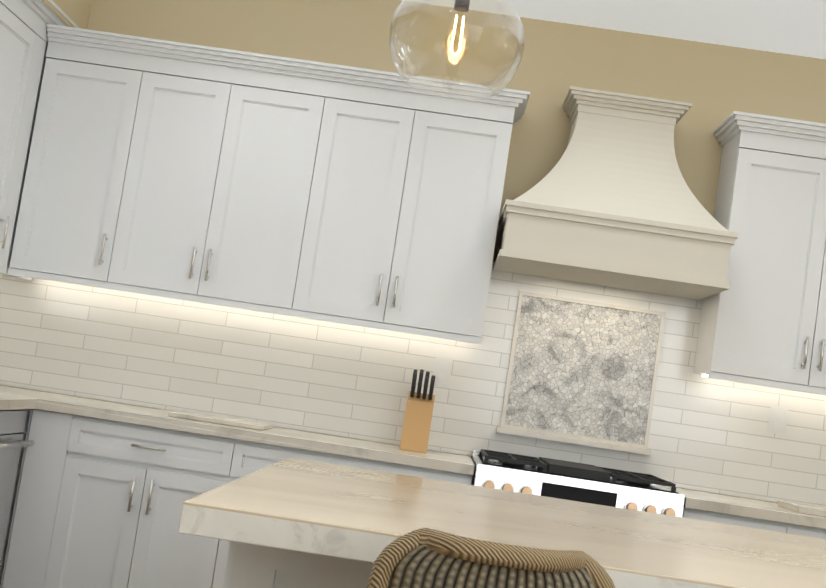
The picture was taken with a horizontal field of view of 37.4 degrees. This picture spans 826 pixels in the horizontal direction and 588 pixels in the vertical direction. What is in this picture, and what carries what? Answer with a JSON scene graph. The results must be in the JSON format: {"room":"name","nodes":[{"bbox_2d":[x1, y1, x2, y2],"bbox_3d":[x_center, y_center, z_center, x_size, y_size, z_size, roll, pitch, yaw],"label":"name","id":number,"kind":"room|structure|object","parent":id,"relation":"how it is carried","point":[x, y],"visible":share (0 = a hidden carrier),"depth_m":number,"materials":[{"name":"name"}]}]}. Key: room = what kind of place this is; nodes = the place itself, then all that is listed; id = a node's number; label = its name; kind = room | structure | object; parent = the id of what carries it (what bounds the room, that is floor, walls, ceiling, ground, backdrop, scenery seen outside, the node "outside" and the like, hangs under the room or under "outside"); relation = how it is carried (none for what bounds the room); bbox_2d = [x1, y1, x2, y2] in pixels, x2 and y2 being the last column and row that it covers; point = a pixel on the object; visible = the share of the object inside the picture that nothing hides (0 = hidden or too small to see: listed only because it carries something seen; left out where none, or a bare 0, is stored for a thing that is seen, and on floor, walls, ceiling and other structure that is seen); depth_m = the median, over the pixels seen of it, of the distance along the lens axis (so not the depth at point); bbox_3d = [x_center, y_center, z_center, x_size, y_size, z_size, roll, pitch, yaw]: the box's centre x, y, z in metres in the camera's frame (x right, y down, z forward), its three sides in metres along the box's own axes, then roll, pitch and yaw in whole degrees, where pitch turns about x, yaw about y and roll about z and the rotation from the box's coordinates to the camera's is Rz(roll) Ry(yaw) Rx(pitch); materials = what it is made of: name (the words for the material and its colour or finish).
{"room":"kitchen","nodes":[
{"label":"kitchen","id":0,"kind":"room"},
{"bbox_2d":[0,0,825,502],"bbox_3d":[0.490,0.224,5.342,5.000,2.855,0.160,8,-4,2],"label":"wall","id":1,"kind":"structure","parent":0,"point":[714,84],"depth_m":5.36,"materials":[{"name":"beige paint"}]},
{"bbox_2d":[7,24,529,343],"bbox_3d":[-0.591,-0.440,5.149,2.013,1.045,0.377,8,-4,2],"label":"upper cabinet","id":2,"kind":"object","parent":1,"relation":"attached to","point":[341,194],"visible":1,"depth_m":5.01,"materials":[{"name":"white paint"}]},
{"bbox_2d":[0,262,825,506],"bbox_3d":[0.401,0.292,5.253,4.828,0.840,0.010,8,-4,2],"label":"backsplash","id":3,"kind":"structure","parent":1,"relation":"attached to","point":[353,381],"depth_m":5.26,"materials":[{"name":"tile"}]},
{"bbox_2d":[433,356,452,383],"bbox_3d":[0.128,0.327,5.248,0.075,0.115,0.008,8,-4,2],"label":"electrical outlet","id":4,"kind":"object","parent":3,"relation":"attached to","point":[442,370],"visible":0.95,"depth_m":5.25,"materials":[{"name":"white plastic"}]},
{"bbox_2d":[496,291,665,454],"bbox_3d":[0.727,0.334,5.214,0.660,0.614,0.045,8,-4,2],"label":"decorative tile panel","id":5,"kind":"object","parent":3,"relation":"attached to","point":[583,372],"visible":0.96,"depth_m":5.23,"materials":[{"name":"tile"}]},
{"bbox_2d":[767,405,787,434],"bbox_3d":[1.556,0.538,5.198,0.075,0.115,0.008,8,-4,2],"label":"electrical outlet","id":6,"kind":"object","parent":3,"relation":"attached to","point":[778,415],"visible":1,"depth_m":5.20,"materials":[{"name":"white plastic"}]},
{"bbox_2d":[493,86,738,299],"bbox_3d":[0.839,-0.438,5.012,0.906,0.762,0.566,8,-4,2],"label":"range hood","id":7,"kind":"object","parent":1,"relation":"attached to","point":[609,199],"visible":1,"depth_m":4.83,"materials":[{"name":"beige paint"}]},
{"bbox_2d":[694,111,825,395],"bbox_3d":[2.037,-0.073,5.059,1.641,1.085,0.377,8,-4,2],"label":"upper cabinet","id":8,"kind":"object","parent":1,"relation":"attached to","point":[763,320],"visible":0.98,"depth_m":4.95,"materials":[{"name":"white paint"}]},
{"bbox_2d":[402,0,825,58],"bbox_3d":[0.541,-1.562,1.594,5.240,0.100,8.000,8,-4,2],"label":"ceiling","id":9,"kind":"structure","parent":0,"point":[795,27],"depth_m":5.12,"materials":[{"name":"white paint"}]},
{"bbox_2d":[42,0,91,28],"bbox_3d":[-1.627,-1.381,4.890,0.374,0.384,1.099,8,-4,2],"label":"wall","id":10,"kind":"structure","parent":9,"relation":"attached to","point":[77,12],"depth_m":5.22,"materials":[{"name":"beige paint"}]},
{"bbox_2d":[389,0,524,99],"bbox_3d":[0.158,-0.964,2.828,0.312,1.000,0.312,8,-4,2],"label":"pendant light","id":11,"kind":"object","parent":9,"relation":"hanging from","point":[460,6],"visible":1,"depth_m":2.79,"materials":[{"name":"clear glass"}]},
{"bbox_3d":[0.107,1.332,1.366,5.240,0.060,8.000,8,-4,2],"label":"floor","id":12,"kind":"structure","parent":0,"visible":0},
{"bbox_2d":[0,409,32,587],"bbox_3d":[-1.825,0.850,4.949,0.624,0.876,0.603,8,-4,2],"label":"base cabinet","id":13,"kind":"object","parent":12,"relation":"on","point":[14,510],"visible":0.09,"depth_m":4.63,"materials":[{"name":"white paint"}]},
{"bbox_2d":[0,385,49,409],"bbox_3d":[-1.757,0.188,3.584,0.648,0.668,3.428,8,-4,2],"label":"countertop","id":14,"kind":"structure","parent":13,"relation":"on","point":[13,398],"depth_m":4.59,"materials":[{"name":"beige stone"}]},
{"bbox_2d":[0,409,33,584],"bbox_3d":[-1.807,0.806,4.336,0.656,0.872,0.617,8,-4,2],"label":"dishwasher","id":15,"kind":"object","parent":12,"relation":"on","point":[13,427],"visible":0.96,"depth_m":4.54,"materials":[{"name":"silver metal"}]},
{"bbox_2d":[2,409,237,587],"bbox_3d":[-1.121,0.953,4.921,0.784,0.876,0.626,8,-4,2],"label":"base cabinet","id":16,"kind":"object","parent":12,"relation":"on","point":[99,503],"depth_m":4.62,"materials":[{"name":"white paint"}]},
{"bbox_2d":[214,440,472,587],"bbox_3d":[-0.283,1.077,4.892,0.911,0.876,0.626,8,-4,2],"label":"base cabinet","id":17,"kind":"object","parent":12,"relation":"on","point":[251,457],"depth_m":4.62,"materials":[{"name":"white paint"}]},
{"bbox_2d":[40,393,474,474],"bbox_3d":[-0.586,0.566,4.920,1.663,0.040,0.650,8,-4,2],"label":"countertop","id":18,"kind":"structure","parent":17,"relation":"on","point":[54,402],"depth_m":4.62,"materials":[{"name":"beige stone"}]},
{"bbox_2d":[167,411,273,429],"bbox_3d":[-0.770,0.509,4.916,0.380,0.016,0.300,8,-4,2],"label":"cutting board","id":19,"kind":"object","parent":18,"relation":"on","point":[222,420],"visible":1,"depth_m":4.77,"materials":[{"name":"beige wood"}]},
{"bbox_2d":[399,369,434,452],"bbox_3d":[0.026,0.475,4.991,0.110,0.331,0.180,8,-4,2],"label":"knife block","id":20,"kind":"object","parent":18,"relation":"on","point":[417,421],"visible":1,"depth_m":4.94,"materials":[{"name":"brown wood"}]},
{"bbox_2d":[367,528,614,587],"bbox_3d":[0.042,0.829,1.789,0.465,0.982,0.489,8,-4,2],"label":"stool","id":21,"kind":"object","parent":12,"relation":"on","point":[425,558],"visible":1,"depth_m":1.61,"materials":[{"name":"wicker"}]},
{"bbox_2d":[178,457,825,587],"bbox_3d":[0.592,0.991,2.520,2.040,0.935,1.346,8,-4,2],"label":"kitchen island","id":22,"kind":"object","parent":12,"relation":"on","point":[289,522],"visible":0.81,"depth_m":2.23,"materials":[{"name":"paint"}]},
{"bbox_2d":[471,449,684,516],"bbox_3d":[0.567,1.153,4.801,0.782,0.962,0.723,8,-4,2],"label":"range","id":23,"kind":"object","parent":12,"relation":"on","point":[566,480],"visible":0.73,"depth_m":4.55,"materials":[{"name":"white metal"},{"name":"black cast iron"},{"name":"copper"}]},
{"bbox_2d":[682,507,793,533],"bbox_3d":[1.149,1.288,4.842,0.391,0.876,0.626,8,-4,2],"label":"base cabinet","id":24,"kind":"object","parent":12,"relation":"on","point":[687,513],"depth_m":4.57,"materials":[{"name":"white paint"}]},
{"bbox_2d":[790,525,825,538],"bbox_3d":[1.543,1.346,4.828,0.406,0.876,0.626,8,-4,2],"label":"base cabinet","id":25,"kind":"object","parent":12,"relation":"on","point":[798,529],"depth_m":4.55,"materials":[{"name":"white paint"}]},
{"bbox_2d":[662,485,825,528],"bbox_3d":[1.863,0.927,4.837,1.700,0.040,0.647,8,-4,2],"label":"countertop","id":26,"kind":"structure","parent":25,"relation":"on","point":[698,500],"depth_m":4.54,"materials":[{"name":"beige stone"}]},
{"bbox_2d":[777,500,825,516],"bbox_3d":[1.696,0.866,4.780,0.450,0.021,0.300,8,-4,2],"label":"cutting board","id":27,"kind":"object","parent":26,"relation":"on","point":[808,509],"visible":1,"depth_m":4.70,"materials":[{"name":"beige wood"}]},
{"bbox_3d":[-2.147,-0.462,1.645,0.160,2.855,7.760,8,-4,2],"label":"wall","id":28,"kind":"structure","parent":0,"visible":0},
{"bbox_2d":[0,0,78,280],"bbox_3d":[-1.731,-0.673,4.817,0.377,1.115,1.126,8,-4,2],"label":"upper cabinet","id":29,"kind":"object","parent":28,"relation":"attached to","point":[23,38],"visible":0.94,"depth_m":4.89,"materials":[{"name":"white paint"}]}
]}

